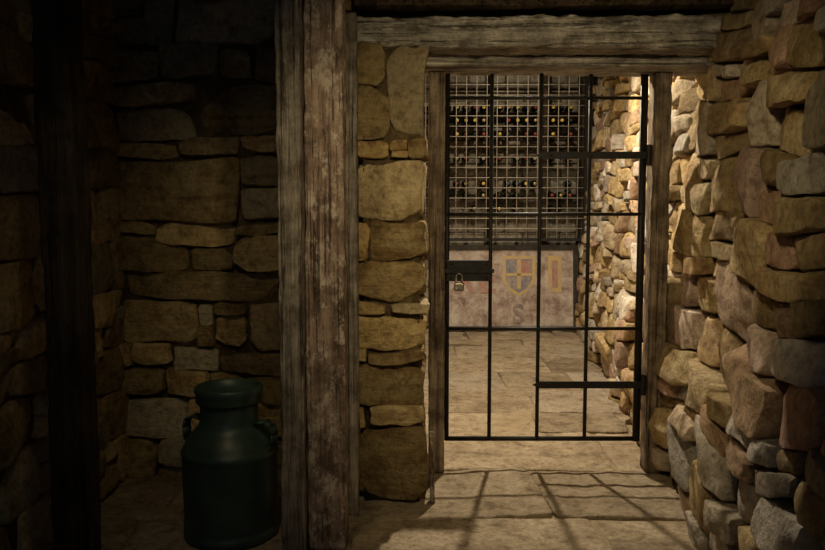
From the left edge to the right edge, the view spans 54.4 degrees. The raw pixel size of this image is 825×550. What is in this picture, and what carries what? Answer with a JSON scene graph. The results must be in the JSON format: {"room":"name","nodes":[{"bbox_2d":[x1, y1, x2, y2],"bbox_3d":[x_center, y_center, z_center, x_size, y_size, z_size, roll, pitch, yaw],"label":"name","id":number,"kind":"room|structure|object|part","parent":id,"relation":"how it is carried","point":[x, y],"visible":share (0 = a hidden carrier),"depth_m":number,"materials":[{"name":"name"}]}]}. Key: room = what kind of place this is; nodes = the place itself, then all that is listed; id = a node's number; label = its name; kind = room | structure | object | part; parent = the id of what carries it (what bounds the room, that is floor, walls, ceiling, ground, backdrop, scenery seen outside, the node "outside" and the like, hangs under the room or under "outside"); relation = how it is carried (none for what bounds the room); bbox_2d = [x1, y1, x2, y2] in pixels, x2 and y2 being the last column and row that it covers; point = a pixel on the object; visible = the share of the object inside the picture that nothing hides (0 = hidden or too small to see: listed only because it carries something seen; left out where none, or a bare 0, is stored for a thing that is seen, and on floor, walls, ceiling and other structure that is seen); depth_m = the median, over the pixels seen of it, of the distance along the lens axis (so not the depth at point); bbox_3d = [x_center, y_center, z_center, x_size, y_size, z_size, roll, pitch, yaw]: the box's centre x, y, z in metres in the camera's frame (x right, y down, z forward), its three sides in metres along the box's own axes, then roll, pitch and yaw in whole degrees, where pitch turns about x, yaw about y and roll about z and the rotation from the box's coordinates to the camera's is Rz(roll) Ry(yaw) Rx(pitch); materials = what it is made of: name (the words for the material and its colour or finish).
{"room":"stone cellar","nodes":[
{"label":"stone cellar","id":0,"kind":"room"},
{"bbox_2d":[0,0,132,549],"bbox_3d":[-1.512,-0.115,2.102,0.376,2.663,3.703,0,5,0],"label":"wall","id":1,"kind":"structure","parent":0,"point":[25,462],"depth_m":2.93,"materials":[{"name":"stone"}]},
{"bbox_2d":[106,0,359,479],"bbox_3d":[-0.898,-0.162,3.846,1.404,2.609,0.315,0,5,0],"label":"wall","id":2,"kind":"structure","parent":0,"point":[193,103],"depth_m":3.73,"materials":[{"name":"brown stone"}]},
{"bbox_2d":[100,323,697,549],"bbox_3d":[0.519,1.024,3.952,5.094,0.170,10.179,0,5,0],"label":"floor","id":3,"kind":"structure","parent":0,"point":[490,495],"depth_m":3.71,"materials":[{"name":"beige stone"}]},
{"bbox_2d":[30,0,100,549],"bbox_3d":[-1.130,-0.079,2.623,0.131,2.300,0.131,0,5,0],"label":"timber post","id":4,"kind":"object","parent":3,"relation":"on","point":[59,77],"visible":1,"depth_m":2.58,"materials":[{"name":"brown wood"}]},
{"bbox_2d":[180,378,277,549],"bbox_3d":[-0.722,0.728,3.175,0.376,0.596,0.376,-1,5,-14],"label":"milk churn","id":5,"kind":"object","parent":3,"relation":"on","point":[229,460],"visible":1,"depth_m":3.04,"materials":[{"name":"green metal"}]},
{"bbox_3d":[-0.722,0.467,3.153,0.264,0.071,0.264,2,5,18],"label":"lid","id":6,"kind":"part","parent":5,"relation":"part of","materials":[{"name":"green metal"}]},
{"bbox_2d":[274,0,307,549],"bbox_3d":[-0.438,-0.104,2.912,0.095,2.300,0.110,0,5,0],"label":"timber post","id":7,"kind":"object","parent":3,"relation":"on","point":[288,14],"visible":0.96,"depth_m":2.87,"materials":[{"name":"brown wood"}]},
{"bbox_2d":[303,0,348,549],"bbox_3d":[-0.321,-0.110,2.981,0.155,2.300,0.134,0,5,0],"label":"timber post","id":8,"kind":"object","parent":3,"relation":"on","point":[325,85],"visible":1,"depth_m":2.94,"materials":[{"name":"brown wood"}]},
{"bbox_2d":[345,12,359,515],"bbox_3d":[-0.250,-0.019,3.311,0.060,2.060,0.090,0,5,0],"label":"timber post","id":9,"kind":"object","parent":3,"relation":"on","point":[352,175],"visible":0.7,"depth_m":3.27,"materials":[{"name":"brown wood"}]},
{"bbox_2d":[357,41,429,501],"bbox_3d":[-0.100,0.008,3.599,0.365,2.056,0.449,0,5,0],"label":"wall pier","id":10,"kind":"object","parent":3,"relation":"on","point":[393,147],"depth_m":3.42,"materials":[{"name":"brown stone"}]},
{"bbox_2d":[429,431,434,502],"bbox_3d":[0.086,0.845,3.537,0.026,0.307,0.092,0,5,0],"label":"plank","id":11,"kind":"object","parent":3,"relation":"on","point":[431,433],"visible":1,"depth_m":3.51,"materials":[{"name":"brown wood"}]},
{"bbox_2d":[424,75,588,328],"bbox_3d":[0.905,-0.899,8.444,1.810,2.920,0.340,0,5,0],"label":"wine rack","id":12,"kind":"object","parent":3,"relation":"on","point":[583,81],"visible":0.41,"depth_m":8.32,"materials":[{"name":"metal"}]},
{"bbox_2d":[452,155,468,162],"label":"wine bottles","id":13,"kind":"object","parent":12,"relation":"in","point":[463,160],"depth_m":8.37,"materials":[{"name":"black glass"}]},
{"bbox_2d":[452,180,468,186],"label":"wine bottles","id":14,"kind":"object","parent":12,"relation":"in","point":[455,183],"depth_m":8.39,"materials":[{"name":"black glass"}]},
{"bbox_2d":[461,192,468,198],"label":"wine bottles","id":15,"kind":"object","parent":12,"relation":"in","point":[464,195],"depth_m":8.40,"materials":[{"name":"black glass"}]},
{"bbox_2d":[450,104,486,111],"label":"wine bottles","id":16,"kind":"object","parent":12,"relation":"in","point":[473,108],"depth_m":8.33,"materials":[{"name":"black glass"}]},
{"bbox_2d":[450,118,486,124],"label":"wine bottles","id":17,"kind":"object","parent":12,"relation":"in","point":[482,121],"depth_m":8.34,"materials":[{"name":"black glass"}]},
{"bbox_2d":[452,131,485,138],"label":"wine bottles","id":18,"kind":"object","parent":12,"relation":"in","point":[482,133],"depth_m":8.35,"materials":[{"name":"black glass"}]},
{"bbox_2d":[469,205,475,211],"label":"wine bottles","id":19,"kind":"object","parent":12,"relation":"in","point":[472,206],"depth_m":8.41,"materials":[{"name":"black glass"}]},
{"bbox_2d":[478,155,485,162],"label":"wine bottles","id":20,"kind":"object","parent":12,"relation":"in","point":[481,160],"depth_m":8.37,"materials":[{"name":"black glass"}]},
{"bbox_2d":[478,180,485,186],"label":"wine bottles","id":21,"kind":"object","parent":12,"relation":"in","point":[482,183],"depth_m":8.39,"materials":[{"name":"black glass"}]},
{"bbox_2d":[478,192,485,198],"label":"wine bottles","id":22,"kind":"object","parent":12,"relation":"in","point":[481,195],"depth_m":8.40,"materials":[{"name":"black glass"}]},
{"bbox_2d":[493,205,501,211],"label":"wine bottles","id":23,"kind":"object","parent":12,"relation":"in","point":[498,206],"depth_m":8.42,"materials":[{"name":"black glass"}]},
{"bbox_2d":[494,155,501,162],"label":"wine bottles","id":24,"kind":"object","parent":12,"relation":"in","point":[498,159],"depth_m":8.37,"materials":[{"name":"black glass"}]},
{"bbox_2d":[494,131,510,138],"label":"wine bottles","id":25,"kind":"object","parent":12,"relation":"in","point":[498,133],"depth_m":8.35,"materials":[{"name":"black glass"}]},
{"bbox_2d":[493,192,518,198],"label":"wine bottles","id":26,"kind":"object","parent":12,"relation":"in","point":[513,195],"depth_m":8.40,"materials":[{"name":"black glass"}]},
{"bbox_2d":[510,205,518,211],"label":"wine bottles","id":27,"kind":"object","parent":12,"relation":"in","point":[513,206],"depth_m":8.42,"materials":[{"name":"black glass"}]},
{"bbox_2d":[494,104,537,111],"label":"wine bottles","id":28,"kind":"object","parent":12,"relation":"in","point":[524,108],"depth_m":8.33,"materials":[{"name":"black glass"}]},
{"bbox_2d":[502,180,536,186],"label":"wine bottles","id":29,"kind":"object","parent":12,"relation":"in","point":[523,183],"depth_m":8.39,"materials":[{"name":"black glass"}]},
{"bbox_2d":[503,118,537,124],"label":"wine bottles","id":30,"kind":"object","parent":12,"relation":"in","point":[533,121],"depth_m":8.34,"materials":[{"name":"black glass"}]},
{"bbox_2d":[511,155,536,162],"label":"wine bottles","id":31,"kind":"object","parent":12,"relation":"in","point":[514,160],"depth_m":8.37,"materials":[{"name":"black glass"}]},
{"bbox_2d":[520,131,536,138],"label":"wine bottles","id":32,"kind":"object","parent":12,"relation":"in","point":[534,133],"depth_m":8.35,"materials":[{"name":"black glass"}]},
{"bbox_2d":[547,131,554,138],"label":"wine bottles","id":33,"kind":"object","parent":12,"relation":"in","point":[551,133],"depth_m":8.35,"materials":[{"name":"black glass"}]},
{"bbox_2d":[546,205,562,211],"label":"wine bottles","id":34,"kind":"object","parent":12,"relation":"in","point":[548,206],"depth_m":8.42,"materials":[{"name":"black glass"}]},
{"bbox_2d":[546,192,571,198],"label":"wine bottles","id":35,"kind":"object","parent":12,"relation":"in","point":[550,194],"depth_m":8.40,"materials":[{"name":"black glass"}]},
{"bbox_2d":[547,104,572,111],"label":"wine bottles","id":36,"kind":"object","parent":12,"relation":"in","point":[551,108],"depth_m":8.33,"materials":[{"name":"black glass"}]},
{"bbox_2d":[547,118,572,124],"label":"wine bottles","id":37,"kind":"object","parent":12,"relation":"in","point":[552,121],"depth_m":8.33,"materials":[{"name":"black glass"}]},
{"bbox_2d":[562,159,571,162],"label":"wine bottles","id":38,"kind":"object","parent":12,"relation":"in","point":[564,160],"depth_m":8.39,"materials":[{"name":"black glass"}]},
{"bbox_2d":[562,180,571,186],"label":"wine bottles","id":39,"kind":"object","parent":12,"relation":"in","point":[564,184],"depth_m":8.40,"materials":[{"name":"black glass"}]},
{"bbox_2d":[563,131,572,138],"label":"wine bottles","id":40,"kind":"object","parent":12,"relation":"in","point":[570,133],"depth_m":8.35,"materials":[{"name":"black glass"}]},
{"bbox_2d":[449,245,577,330],"bbox_3d":[0.970,0.135,8.290,1.480,0.889,0.133,0,5,0],"label":"panel","id":41,"kind":"object","parent":3,"relation":"on","point":[514,277],"visible":0.73,"depth_m":8.29,"materials":[{"name":"paint"}]},
{"bbox_2d":[423,75,597,322],"bbox_3d":[0.901,-0.923,8.794,3.009,3.105,0.219,0,5,0],"label":"wall","id":42,"kind":"structure","parent":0,"point":[512,79],"depth_m":8.68,"materials":[{"name":"stone"}]},
{"bbox_2d":[356,10,707,295],"bbox_3d":[0.725,-0.529,3.753,1.950,3.000,0.330,0,5,0],"label":"wall","id":43,"kind":"structure","parent":0,"point":[502,13],"depth_m":3.53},
{"bbox_2d":[428,71,445,472],"bbox_3d":[0.115,-0.003,3.875,0.086,1.930,0.131,0,5,0],"label":"door frame","id":44,"kind":"structure","parent":43,"relation":"attached to","point":[436,80],"depth_m":3.81,"materials":[{"name":"brown wood"}]},
{"bbox_2d":[357,13,724,56],"bbox_3d":[0.590,-1.029,3.452,1.660,0.153,0.225,0,5,0],"label":"lintel beam","id":45,"kind":"structure","parent":43,"relation":"attached to","point":[678,34],"depth_m":3.35,"materials":[{"name":"brown wood"}]},
{"bbox_2d":[444,73,651,440],"bbox_3d":[0.634,-0.068,3.846,1.008,1.785,0.084,0,5,0],"label":"iron gate","id":46,"kind":"object","parent":43,"relation":"attached to","point":[455,270],"visible":0.97,"depth_m":3.86,"materials":[{"name":"metal"}]},
{"bbox_2d":[425,52,724,76],"bbox_3d":[0.725,-0.976,3.719,1.350,0.072,0.311,0,5,0],"label":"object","id":47,"kind":"object","parent":43,"relation":"attached to","point":[623,65],"visible":0.75,"depth_m":3.57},
{"bbox_2d":[575,0,824,549],"bbox_3d":[1.536,-0.571,4.686,1.427,3.241,8.384,0,5,0],"label":"wall","id":48,"kind":"structure","parent":0,"point":[739,427],"depth_m":2.87,"materials":[{"name":"stone"}]},
{"bbox_2d":[354,0,733,11],"bbox_3d":[0.605,-1.133,3.334,1.690,0.056,0.110,0,5,0],"label":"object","id":49,"kind":"object","parent":48,"relation":"attached to","point":[360,5],"visible":0.92,"depth_m":3.29,"materials":[{"name":"brown wood"}]},
{"bbox_2d":[640,72,672,472],"bbox_3d":[1.175,-0.003,3.875,0.084,1.930,0.130,0,5,0],"label":"door frame","id":50,"kind":"structure","parent":48,"relation":"attached to","point":[660,83],"depth_m":3.82,"materials":[{"name":"brown wood"}]}
]}

